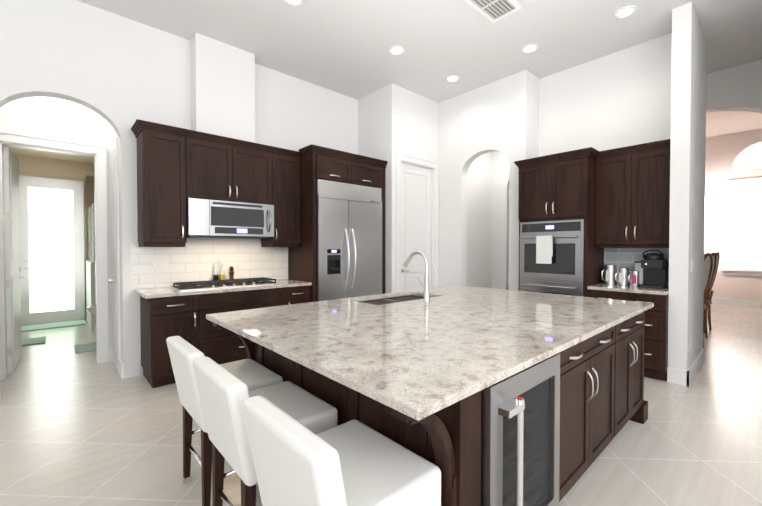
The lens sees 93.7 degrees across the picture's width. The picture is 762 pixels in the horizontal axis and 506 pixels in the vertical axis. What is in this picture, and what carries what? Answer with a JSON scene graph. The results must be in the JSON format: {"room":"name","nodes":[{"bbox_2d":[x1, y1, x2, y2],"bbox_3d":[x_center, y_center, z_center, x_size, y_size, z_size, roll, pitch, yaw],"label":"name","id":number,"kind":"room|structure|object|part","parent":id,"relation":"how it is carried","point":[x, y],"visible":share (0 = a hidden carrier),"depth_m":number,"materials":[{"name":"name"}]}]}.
{"room":"kitchen","nodes":[
{"label":"kitchen","id":0,"kind":"room"},
{"bbox_2d":[0,304,761,505],"bbox_3d":[1.086,1.345,3.276,20.500,0.060,17.500,-1,1,-42],"label":"floor","id":1,"kind":"structure","parent":0,"point":[82,429],"depth_m":2.56,"materials":[{"name":"tile"}]},
{"bbox_2d":[6,336,45,347],"bbox_3d":[-5.143,1.279,5.089,0.540,0.018,0.450,-1,1,-42],"label":"mat","id":2,"kind":"object","parent":1,"relation":"on","point":[38,340],"depth_m":5.13,"materials":[{"name":"green fabric"}]},
{"bbox_2d":[21,320,85,331],"bbox_3d":[-5.725,1.262,6.194,0.920,0.018,0.470,-1,1,-42],"label":"mat","id":3,"kind":"object","parent":1,"relation":"on","point":[79,322],"depth_m":6.18,"materials":[{"name":"green fabric"}]},
{"bbox_2d":[74,342,95,352],"bbox_3d":[-3.934,1.282,4.902,0.400,0.018,0.450,-1,1,-42],"label":"mat","id":4,"kind":"object","parent":1,"relation":"on","point":[87,347],"depth_m":4.82,"materials":[{"name":"green fabric"}]},
{"bbox_2d":[87,305,95,333],"bbox_3d":[-4.407,0.872,5.851,0.638,0.810,0.460,-1,1,-42],"label":"toilet","id":5,"kind":"object","parent":1,"relation":"on","point":[92,309],"visible":0.21,"depth_m":5.64,"materials":[{"name":"white ceramic"}]},
{"bbox_2d":[140,295,202,387],"bbox_3d":[-2.217,0.863,3.743,0.420,0.890,0.598,-1,1,-42],"label":"base cabinet","id":6,"kind":"object","parent":1,"relation":"on","point":[182,309],"depth_m":3.52,"materials":[{"name":"brown wood"}]},
{"bbox_2d":[135,279,310,298],"bbox_3d":[-1.740,0.394,4.145,1.776,0.035,0.622,-1,1,-42],"label":"countertop","id":7,"kind":"structure","parent":6,"relation":"on","point":[260,284],"depth_m":3.84,"materials":[{"name":"beige stone"}]},
{"bbox_2d":[169,277,281,290],"bbox_3d":[-1.765,0.349,4.130,1.100,0.054,0.465,-1,1,-42],"label":"cooktop","id":8,"kind":"object","parent":7,"relation":"in","point":[222,283],"depth_m":4.00,"materials":[{"name":"black metal"}]},
{"bbox_2d":[166,336,282,505],"bbox_3d":[-0.892,0.907,2.045,0.496,0.855,0.480,-1,1,-42],"label":"bar stool","id":9,"kind":"object","parent":1,"relation":"on","point":[251,374],"visible":0.54,"depth_m":1.92,"materials":[{"name":"white leather"}]},
{"bbox_3d":[-0.892,0.684,2.042,0.496,0.410,0.480,-1,1,-42],"label":"seat","id":10,"kind":"part","parent":9,"relation":"part of","materials":[{"name":"white leather"}]},
{"bbox_2d":[203,287,290,363],"bbox_3d":[-1.705,0.856,4.206,1.072,0.890,0.598,-1,1,-42],"label":"base cabinet","id":11,"kind":"object","parent":1,"relation":"on","point":[222,346],"depth_m":3.87,"materials":[{"name":"brown wood"}]},
{"bbox_2d":[193,357,337,505],"bbox_3d":[-0.533,0.913,1.648,0.496,0.855,0.480,-1,1,-42],"label":"bar stool","id":12,"kind":"object","parent":1,"relation":"on","point":[224,394],"visible":0.48,"depth_m":1.53,"materials":[{"name":"white leather"}]},
{"bbox_2d":[291,287,309,303],"bbox_3d":[-1.221,0.849,4.644,0.346,0.890,0.598,-1,1,-42],"label":"base cabinet","id":13,"kind":"object","parent":1,"relation":"on","point":[298,294],"depth_m":4.44,"materials":[{"name":"brown wood"}]},
{"bbox_2d":[292,172,383,301],"bbox_3d":[-0.615,0.140,5.105,1.078,2.297,0.692,-1,1,-42],"label":"refrigerator","id":14,"kind":"object","parent":1,"relation":"on","point":[338,252],"depth_m":4.73,"materials":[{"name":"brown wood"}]},
{"bbox_2d":[316,179,381,300],"bbox_3d":[-0.583,0.174,5.071,1.078,2.228,0.786,-1,1,-42],"label":"fridge","id":15,"kind":"object","parent":14,"relation":"in","point":[348,213],"depth_m":4.78,"materials":[{"name":"silver metal"}]},
{"bbox_2d":[242,395,440,505],"bbox_3d":[-0.134,0.919,1.207,0.496,0.855,0.480,-1,1,-42],"label":"bar stool","id":16,"kind":"object","parent":1,"relation":"on","point":[354,462],"visible":1,"depth_m":1.10,"materials":[{"name":"white leather"}]},
{"bbox_2d":[207,307,651,505],"bbox_3d":[0.530,0.879,2.572,2.740,0.895,1.868,-1,1,-42],"label":"kitchen island","id":17,"kind":"object","parent":1,"relation":"on","point":[481,396],"depth_m":1.59,"materials":[{"name":"brown wood"}]},
{"bbox_2d":[230,288,653,422],"bbox_3d":[0.665,0.473,2.416,2.780,0.138,1.391,-1,1,-42],"label":"island countertop","id":18,"kind":"structure","parent":17,"relation":"on","point":[411,357],"depth_m":1.75,"materials":[{"name":"beige stone"}]},
{"bbox_2d":[358,295,401,302],"bbox_3d":[-0.018,0.518,3.005,0.406,0.211,0.428,-1,1,-42],"label":"sink","id":19,"kind":"object","parent":18,"relation":"in","point":[379,300],"depth_m":3.15,"materials":[{"name":"grey metal"}]},
{"bbox_2d":[382,295,421,298],"bbox_3d":[0.295,0.514,3.289,0.406,0.211,0.428,-1,1,-42],"label":"sink","id":20,"kind":"object","parent":18,"relation":"in","point":[383,296],"depth_m":3.40,"materials":[{"name":"grey metal"}]},
{"bbox_2d":[481,353,559,505],"bbox_3d":[0.431,0.904,1.663,0.605,0.872,0.652,-1,1,-42],"label":"wine fridge","id":21,"kind":"object","parent":17,"relation":"in","point":[520,412],"depth_m":1.43,"materials":[{"name":"grey metal"}]},
{"bbox_2d":[514,147,603,296],"bbox_3d":[2.256,0.051,4.544,0.711,2.490,0.920,-1,1,-42],"label":"tall cabinet","id":22,"kind":"object","parent":1,"relation":"on","point":[560,252],"visible":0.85,"depth_m":4.29,"materials":[{"name":"brown wood"}]},
{"bbox_2d":[519,219,583,296],"bbox_3d":[2.038,0.279,4.356,0.117,1.340,0.757,-1,1,-42],"label":"double wall oven","id":23,"kind":"object","parent":22,"relation":"in","point":[551,251],"depth_m":4.30,"materials":[{"name":"silver metal"}]},
{"bbox_2d":[536,236,552,263],"bbox_3d":[1.984,-0.040,4.341,0.038,0.339,0.185,-1,1,-42],"label":"towel","id":24,"kind":"object","parent":23,"relation":"hanging from","point":[544,244],"depth_m":4.32,"materials":[{"name":"fabric"}]},
{"bbox_2d":[587,250,668,380],"bbox_3d":[2.811,0.633,4.017,0.607,1.342,0.716,-1,1,-42],"label":"coffee station","id":25,"kind":"object","parent":1,"relation":"on","point":[649,273],"visible":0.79,"depth_m":3.79,"materials":[{"name":"brown wood"}]},
{"bbox_2d":[703,252,712,347],"bbox_3d":[4.129,0.641,4.908,0.480,1.303,0.592,-1,1,-30],"label":"dining chair","id":26,"kind":"object","parent":1,"relation":"on","point":[708,261],"visible":0.23,"depth_m":4.74,"materials":[{"name":"brown wood"}]},
{"bbox_2d":[703,252,716,337],"bbox_3d":[4.660,0.633,5.414,0.480,1.303,0.592,-1,1,-34],"label":"dining chair","id":27,"kind":"object","parent":1,"relation":"on","point":[706,308],"visible":0.33,"depth_m":5.33,"materials":[{"name":"brown wood"}]},
{"bbox_2d":[703,252,719,332],"bbox_3d":[5.205,0.625,5.934,0.480,1.303,0.592,-1,1,-37],"label":"dining chair","id":28,"kind":"object","parent":1,"relation":"on","point":[712,291],"visible":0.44,"depth_m":5.86,"materials":[{"name":"brown wood"}]},
{"bbox_2d":[0,0,761,374],"bbox_3d":[-1.228,-0.544,2.265,15.750,3.750,13.150,-1,1,-42],"label":"wall","id":29,"kind":"structure","parent":0,"point":[76,70],"depth_m":4.26,"materials":[{"name":"paint"}]},
{"bbox_2d":[3,147,25,373],"bbox_3d":[-4.218,0.077,4.136,0.129,2.430,0.765,-1,1,-42],"label":"bathroom door","id":30,"kind":"structure","parent":29,"relation":"in","point":[12,251],"depth_m":3.93,"materials":[{"name":"white wood"}]},
{"bbox_2d":[19,175,84,324],"bbox_3d":[-6.006,-0.049,6.526,0.905,2.630,0.123,-1,1,-42],"label":"door","id":31,"kind":"structure","parent":29,"relation":"in","point":[51,220],"depth_m":6.53,"materials":[{"name":"white glass"}]},
{"bbox_2d":[109,149,116,367],"bbox_3d":[-3.063,0.072,4.067,0.080,2.447,0.400,-1,1,-42],"label":"closet door","id":32,"kind":"structure","parent":29,"relation":"in","point":[113,279],"depth_m":4.04,"materials":[{"name":"white wood"}]},
{"bbox_2d":[135,123,194,242],"bbox_3d":[-2.304,-0.676,3.810,0.444,1.140,0.349,-1,1,-42],"label":"upper cabinet","id":33,"kind":"object","parent":29,"relation":"attached to","point":[161,177],"depth_m":3.66,"materials":[{"name":"brown wood"}]},
{"bbox_2d":[132,242,287,288],"bbox_3d":[-1.955,0.125,4.364,1.796,0.493,0.018,-1,1,-42],"label":"tile backsplash","id":34,"kind":"structure","parent":29,"relation":"attached to","point":[154,267],"depth_m":4.22,"materials":[{"name":"white tile"}]},
{"bbox_2d":[183,131,274,198],"bbox_3d":[-1.806,-0.922,4.221,0.966,0.659,0.404,-1,1,-42],"label":"upper cabinet","id":35,"kind":"object","parent":29,"relation":"attached to","point":[193,184],"depth_m":4.08,"materials":[{"name":"brown wood"}]},
{"bbox_2d":[187,191,278,238],"bbox_3d":[-1.782,-0.428,4.203,0.955,0.442,0.472,-1,1,-42],"label":"microwave","id":36,"kind":"object","parent":29,"relation":"attached to","point":[219,214],"depth_m":4.07,"materials":[{"name":"silver metal"}]},
{"bbox_2d":[261,151,299,246],"bbox_3d":[-1.342,-0.689,4.681,0.446,1.140,0.349,-1,1,-42],"label":"upper cabinet","id":37,"kind":"object","parent":29,"relation":"attached to","point":[287,167],"depth_m":4.59,"materials":[{"name":"brown wood"}]},
{"bbox_2d":[300,148,383,183],"bbox_3d":[-0.623,-1.114,5.095,1.094,0.333,0.687,-1,1,-42],"label":"upper cabinet","id":38,"kind":"object","parent":29,"relation":"attached to","point":[311,163],"depth_m":4.70,"materials":[{"name":"brown wood"}]},
{"bbox_2d":[0,131,761,386],"bbox_3d":[-0.041,-0.064,3.381,19.000,2.755,12.800,-1,1,-42],"label":"baseboard","id":39,"kind":"structure","parent":29,"relation":"attached to","point":[104,351],"depth_m":4.21,"materials":[{"name":"wood"}]},
{"bbox_2d":[401,163,431,290],"bbox_3d":[0.565,-0.047,5.618,0.771,2.638,0.089,-1,1,-42],"label":"pantry door","id":40,"kind":"structure","parent":29,"relation":"in","point":[416,208],"depth_m":5.62,"materials":[{"name":"white wood"}]},
{"bbox_2d":[595,139,670,247],"bbox_3d":[2.900,-0.622,4.079,0.367,1.130,0.716,-1,1,-42],"label":"upper cabinet","id":41,"kind":"object","parent":29,"relation":"attached to","point":[633,196],"visible":0.81,"depth_m":3.96,"materials":[{"name":"brown wood"}]},
{"bbox_2d":[604,248,668,286],"bbox_3d":[3.033,0.158,4.211,0.014,0.433,0.716,-1,1,-42],"label":"backsplash","id":42,"kind":"structure","parent":29,"relation":"attached to","point":[624,257],"depth_m":4.29,"materials":[{"name":"tile"}]},
{"bbox_2d":[690,260,693,348],"bbox_3d":[3.177,0.525,3.651,0.080,0.910,0.012,-1,1,-42],"label":"switch plates","id":43,"kind":"object","parent":29,"relation":"attached to","point":[692,264],"visible":1,"depth_m":3.64,"materials":[{"name":"white plastic"}]},
{"bbox_2d":[77,0,761,102],"bbox_3d":[1.488,-2.720,5.601,16.700,0.500,14.500,-1,1,-42],"label":"ceiling","id":44,"kind":"structure","parent":0,"point":[343,47],"depth_m":3.98,"materials":[{"name":"paint"}]},
{"bbox_2d":[284,0,303,5],"bbox_3d":[-0.838,-2.431,3.417,0.195,0.012,0.195,1,1,42],"label":"recessed light","id":45,"kind":"object","parent":44,"relation":"in","point":[291,2],"depth_m":3.46,"materials":[{"name":"beige"}]},
{"bbox_2d":[389,46,404,54],"bbox_3d":[0.191,-2.445,4.316,0.195,0.012,0.195,1,1,42],"label":"recessed light","id":46,"kind":"object","parent":44,"relation":"in","point":[395,50],"depth_m":4.31,"materials":[{"name":"beige"}]},
{"bbox_2d":[445,75,459,81],"bbox_3d":[1.007,-2.456,5.032,0.195,0.012,0.195,1,1,42],"label":"recessed light","id":47,"kind":"object","parent":44,"relation":"in","point":[452,78],"depth_m":5.03,"materials":[{"name":"beige"}]},
{"bbox_2d":[464,0,521,22],"bbox_3d":[1.081,-2.430,3.470,0.570,0.016,0.320,-1,1,-42],"label":"ceiling vent","id":48,"kind":"object","parent":44,"relation":"in","point":[492,11],"visible":0.92,"depth_m":3.54,"materials":[{"name":"grey metal"}]},
{"bbox_2d":[521,44,538,52],"bbox_3d":[1.779,-2.444,4.275,0.195,0.012,0.195,1,1,42],"label":"recessed light","id":49,"kind":"object","parent":44,"relation":"in","point":[529,48],"depth_m":4.27,"materials":[{"name":"beige"}]},
{"bbox_2d":[613,5,636,18],"bbox_3d":[2.467,-2.434,3.613,0.195,0.012,0.195,1,1,42],"label":"recessed light","id":50,"kind":"object","parent":44,"relation":"in","point":[625,12],"depth_m":3.60,"materials":[{"name":"beige"}]},
{"bbox_2d":[704,131,761,300],"bbox_3d":[8.132,-0.866,8.609,0.150,4.200,10.000,-1,1,-42],"label":"wall","id":51,"kind":"structure","parent":0,"point":[731,136],"depth_m":8.50,"materials":[{"name":"paint"}]},
{"bbox_2d":[722,143,761,275],"bbox_3d":[8.598,-0.987,8.018,0.170,3.000,1.340,-1,1,-42],"label":"window","id":52,"kind":"structure","parent":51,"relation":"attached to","point":[743,226],"depth_m":8.27,"materials":[{"name":"grey glass"}]},
{"bbox_2d":[706,111,761,138],"bbox_3d":[6.546,-2.790,6.942,3.600,0.200,6.700,-1,1,-42],"label":"ceiling","id":53,"kind":"structure","parent":0,"point":[717,122],"depth_m":7.39,"materials":[{"name":"paint"}]}
]}

